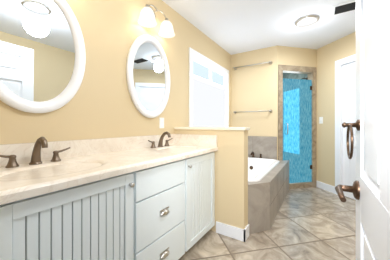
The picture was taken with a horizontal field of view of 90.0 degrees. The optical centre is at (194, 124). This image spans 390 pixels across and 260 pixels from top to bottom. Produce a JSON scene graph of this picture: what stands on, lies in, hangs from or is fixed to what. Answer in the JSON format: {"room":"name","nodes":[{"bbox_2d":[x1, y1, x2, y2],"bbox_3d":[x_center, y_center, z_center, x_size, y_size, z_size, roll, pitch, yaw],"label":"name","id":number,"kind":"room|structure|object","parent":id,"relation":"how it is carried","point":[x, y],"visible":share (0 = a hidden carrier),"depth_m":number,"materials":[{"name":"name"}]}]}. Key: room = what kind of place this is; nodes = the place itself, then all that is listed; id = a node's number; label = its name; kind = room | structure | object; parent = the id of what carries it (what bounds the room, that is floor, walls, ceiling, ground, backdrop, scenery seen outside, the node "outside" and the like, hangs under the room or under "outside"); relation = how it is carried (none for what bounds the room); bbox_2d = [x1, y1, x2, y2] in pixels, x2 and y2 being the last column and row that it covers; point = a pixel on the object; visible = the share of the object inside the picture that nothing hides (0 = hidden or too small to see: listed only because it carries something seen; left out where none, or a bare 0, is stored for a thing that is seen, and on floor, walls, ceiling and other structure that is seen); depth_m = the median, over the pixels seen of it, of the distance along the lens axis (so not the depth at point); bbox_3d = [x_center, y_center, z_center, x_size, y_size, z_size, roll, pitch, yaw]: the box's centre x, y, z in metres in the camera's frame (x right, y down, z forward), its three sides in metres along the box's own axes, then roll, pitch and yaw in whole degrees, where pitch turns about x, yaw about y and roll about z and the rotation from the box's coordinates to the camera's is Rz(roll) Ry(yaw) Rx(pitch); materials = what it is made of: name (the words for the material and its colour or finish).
{"room":"bathroom","nodes":[
{"label":"bathroom","id":0,"kind":"room"},
{"bbox_2d":[0,0,230,144],"bbox_3d":[-0.267,-0.125,2.349,0.100,2.450,3.610,0,0,33],"label":"wall","id":1,"kind":"structure","parent":0,"point":[99,105],"depth_m":1.62,"materials":[{"name":"beige paint"}]},
{"bbox_2d":[0,0,85,112],"bbox_3d":[-0.944,-0.480,1.161,0.034,0.820,0.580,0,0,33],"label":"mirror","id":2,"kind":"object","parent":1,"relation":"attached to","point":[42,57],"visible":1,"depth_m":1.18,"materials":[{"name":"white mirror"}]},
{"bbox_2d":[0,135,175,166],"bbox_3d":[-0.674,0.164,1.594,0.020,0.117,1.654,0,0,33],"label":"backsplash","id":3,"kind":"structure","parent":1,"relation":"attached to","point":[11,155],"depth_m":1.32,"materials":[{"name":"beige stone"}]},
{"bbox_2d":[126,35,169,117],"bbox_3d":[-0.438,-0.480,1.954,0.034,0.820,0.580,0,0,33],"label":"mirror","id":4,"kind":"object","parent":1,"relation":"attached to","point":[148,74],"visible":1,"depth_m":1.92,"materials":[{"name":"white mirror"}]},
{"bbox_2d":[138,4,174,37],"bbox_3d":[-0.371,-1.065,1.923,0.181,0.239,0.444,0,0,33],"label":"sconce","id":5,"kind":"object","parent":1,"relation":"attached to","point":[147,17],"visible":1,"depth_m":1.88,"materials":[{"name":"white glass"}]},
{"bbox_2d":[159,117,163,127],"bbox_3d":[-0.358,-0.022,2.104,0.007,0.115,0.070,0,0,33],"label":"electrical outlet plate","id":6,"kind":"object","parent":1,"relation":"attached to","point":[161,122],"visible":1,"depth_m":2.10,"materials":[{"name":"white plastic"}]},
{"bbox_2d":[189,47,228,126],"bbox_3d":[0.243,-0.395,3.103,0.145,1.230,1.330,0,0,33],"label":"window","id":7,"kind":"structure","parent":1,"relation":"in","point":[201,66],"depth_m":2.94,"materials":[{"name":"white wood"}]},
{"bbox_2d":[193,76,225,126],"bbox_3d":[0.254,-0.294,3.096,0.008,0.752,1.114,0,0,33],"label":"window blind","id":8,"kind":"object","parent":7,"relation":"attached to","point":[209,104],"visible":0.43,"depth_m":3.02,"materials":[{"name":"white fabric"}]},
{"bbox_2d":[175,129,247,231],"bbox_3d":[0.146,0.575,2.126,0.835,1.050,0.120,0,0,33],"label":"wall","id":9,"kind":"structure","parent":0,"point":[231,181],"depth_m":1.93,"materials":[{"name":"beige paint"}]},
{"bbox_2d":[176,135,215,146],"bbox_3d":[-0.001,0.164,2.134,0.532,0.117,0.020,0,0,33],"label":"backsplash","id":10,"kind":"structure","parent":9,"relation":"attached to","point":[188,140],"depth_m":2.09,"materials":[{"name":"beige stone"}]},
{"bbox_2d":[174,127,249,129],"bbox_3d":[0.154,0.036,2.121,0.853,0.028,0.156,0,0,33],"label":"trim","id":11,"kind":"structure","parent":9,"relation":"on","point":[219,128],"depth_m":2.00,"materials":[{"name":"beige"}]},
{"bbox_2d":[216,221,247,241],"bbox_3d":[0.351,1.045,1.927,0.304,0.110,0.034,0,0,33],"label":"baseboard","id":12,"kind":"structure","parent":9,"relation":"attached to","point":[237,233],"depth_m":1.90,"materials":[{"name":"white wood"}]},
{"bbox_2d":[231,46,276,136],"bbox_3d":[1.029,-0.125,3.604,0.930,2.450,0.100,0,0,33],"label":"wall","id":13,"kind":"structure","parent":0,"point":[253,87],"depth_m":3.51,"materials":[{"name":"beige paint"}]},
{"bbox_2d":[233,110,271,113],"bbox_3d":[1.017,-0.240,3.502,0.696,0.056,0.082,0,0,33],"label":"towel rail","id":14,"kind":"object","parent":13,"relation":"attached to","point":[235,112],"visible":1,"depth_m":3.45,"materials":[{"name":"silver metal"}]},
{"bbox_2d":[233,61,272,69],"bbox_3d":[1.017,-1.070,3.502,0.696,0.056,0.082,0,0,33],"label":"towel rail","id":15,"kind":"object","parent":13,"relation":"attached to","point":[269,62],"visible":1,"depth_m":3.46,"materials":[{"name":"silver metal"}]},
{"bbox_2d":[162,0,355,54],"bbox_3d":[1.255,-1.400,2.361,2.650,0.100,5.270,0,0,33],"label":"ceiling","id":16,"kind":"structure","parent":0,"point":[231,27],"depth_m":2.57,"materials":[{"name":"white paint"}]},
{"bbox_2d":[295,15,318,28],"bbox_3d":[1.444,-1.302,2.518,0.270,0.095,0.270,0,0,33],"label":"ceiling light","id":17,"kind":"object","parent":16,"relation":"attached to","point":[307,22],"visible":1,"depth_m":2.45,"materials":[{"name":"white glass"}]},
{"bbox_2d":[331,0,355,15],"bbox_3d":[1.789,-1.343,2.203,0.400,0.011,0.240,0,0,33],"label":"ceiling vent","id":18,"kind":"object","parent":16,"relation":"in","point":[345,7],"visible":0.71,"depth_m":2.24,"materials":[{"name":"black metal"}]},
{"bbox_2d":[178,187,355,259],"bbox_3d":[1.004,1.150,1.969,2.650,0.100,6.200,0,0,33],"label":"floor","id":19,"kind":"structure","parent":0,"point":[313,223],"depth_m":1.91,"materials":[{"name":"tile"}]},
{"bbox_2d":[0,151,214,259],"bbox_3d":[-0.444,0.680,1.447,0.566,0.840,1.654,0,0,33],"label":"bathroom vanity","id":20,"kind":"object","parent":19,"relation":"on","point":[150,197],"depth_m":1.05,"materials":[{"name":"white paint"}]},
{"bbox_2d":[0,143,217,198],"bbox_3d":[-0.446,0.246,1.448,0.562,0.028,1.654,0,0,33],"label":"countertop","id":21,"kind":"structure","parent":20,"relation":"on","point":[27,178],"depth_m":1.04,"materials":[{"name":"beige stone"}]},
{"bbox_2d":[248,136,288,233],"bbox_3d":[0.721,0.650,2.870,0.999,0.900,1.747,0,0,33],"label":"tub","id":22,"kind":"object","parent":19,"relation":"on","point":[268,180],"visible":0.46,"depth_m":2.41,"materials":[{"name":"tile"}]},
{"bbox_2d":[283,73,307,79],"bbox_3d":[1.653,-0.125,3.993,1.140,2.450,1.020,0,0,-12],"label":"wall","id":23,"kind":"structure","parent":0,"point":[292,76],"depth_m":4.12,"materials":[{"name":"tile"}]},
{"bbox_2d":[277,46,316,179],"bbox_3d":[1.773,-0.125,3.446,0.800,2.450,0.100,0,0,-12],"label":"wall","id":24,"kind":"structure","parent":0,"point":[295,56],"depth_m":3.40,"materials":[{"name":"beige paint"}]},
{"bbox_2d":[278,65,315,188],"bbox_3d":[1.775,0.037,3.439,0.760,2.125,0.114,0,0,-12],"label":"trim","id":25,"kind":"structure","parent":24,"relation":"attached to","point":[309,71],"depth_m":3.40,"materials":[{"name":"brown tile"}]},
{"bbox_2d":[283,78,311,182],"bbox_3d":[1.782,0.102,3.406,0.592,1.805,0.010,0,0,-12],"label":"shower door","id":26,"kind":"structure","parent":24,"relation":"attached to","point":[297,118],"depth_m":3.41,"materials":[{"name":"blue glass"}]},
{"bbox_2d":[317,32,355,185],"bbox_3d":[2.394,-0.125,2.716,0.100,2.450,1.591,0,0,-12],"label":"wall","id":27,"kind":"structure","parent":0,"point":[329,55],"depth_m":3.27,"materials":[{"name":"beige paint"}]},
{"bbox_2d":[316,180,334,193],"bbox_3d":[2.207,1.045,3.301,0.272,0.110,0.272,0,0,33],"label":"baseboard","id":28,"kind":"structure","parent":27,"relation":"attached to","point":[327,187],"depth_m":3.29,"materials":[{"name":"white wood"}]},
{"bbox_2d":[335,54,355,193],"bbox_3d":[2.395,0.040,2.671,0.118,2.120,0.940,0,0,-12],"label":"trim","id":29,"kind":"structure","parent":27,"relation":"attached to","point":[340,63],"depth_m":3.04,"materials":[{"name":"white wood"}]},
{"bbox_2d":[343,61,355,199],"bbox_3d":[2.392,0.083,2.670,0.035,2.021,0.752,0,0,-12],"label":"door","id":30,"kind":"structure","parent":27,"relation":"in","point":[349,111],"depth_m":2.93,"materials":[{"name":"white wood"}]},
{"bbox_3d":[-0.133,-0.125,0.192,2.650,2.450,0.120,0,0,33],"label":"wall","id":31,"kind":"structure","parent":0,"visible":0},
{"bbox_2d":[356,0,389,259],"bbox_3d":[0.411,0.081,0.396,0.035,2.025,0.800,0,0,33],"label":"entry door","id":32,"kind":"structure","parent":31,"relation":"in","point":[373,116],"depth_m":0.51,"materials":[{"name":"white wood"}]},
{"bbox_2d":[335,180,359,201],"bbox_3d":[0.569,0.230,0.643,0.173,0.066,0.149,0,0,33],"label":"door handle","id":33,"kind":"object","parent":32,"relation":"attached to","point":[354,189],"depth_m":0.68,"materials":[{"name":"brown metal"}]},
{"bbox_2d":[342,119,359,158],"bbox_3d":[0.545,0.050,0.684,0.048,0.139,0.124,0,0,33],"label":"ring","id":34,"kind":"object","parent":32,"relation":"attached to","point":[349,126],"visible":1,"depth_m":0.67,"materials":[{"name":"brown metal"}]}
]}

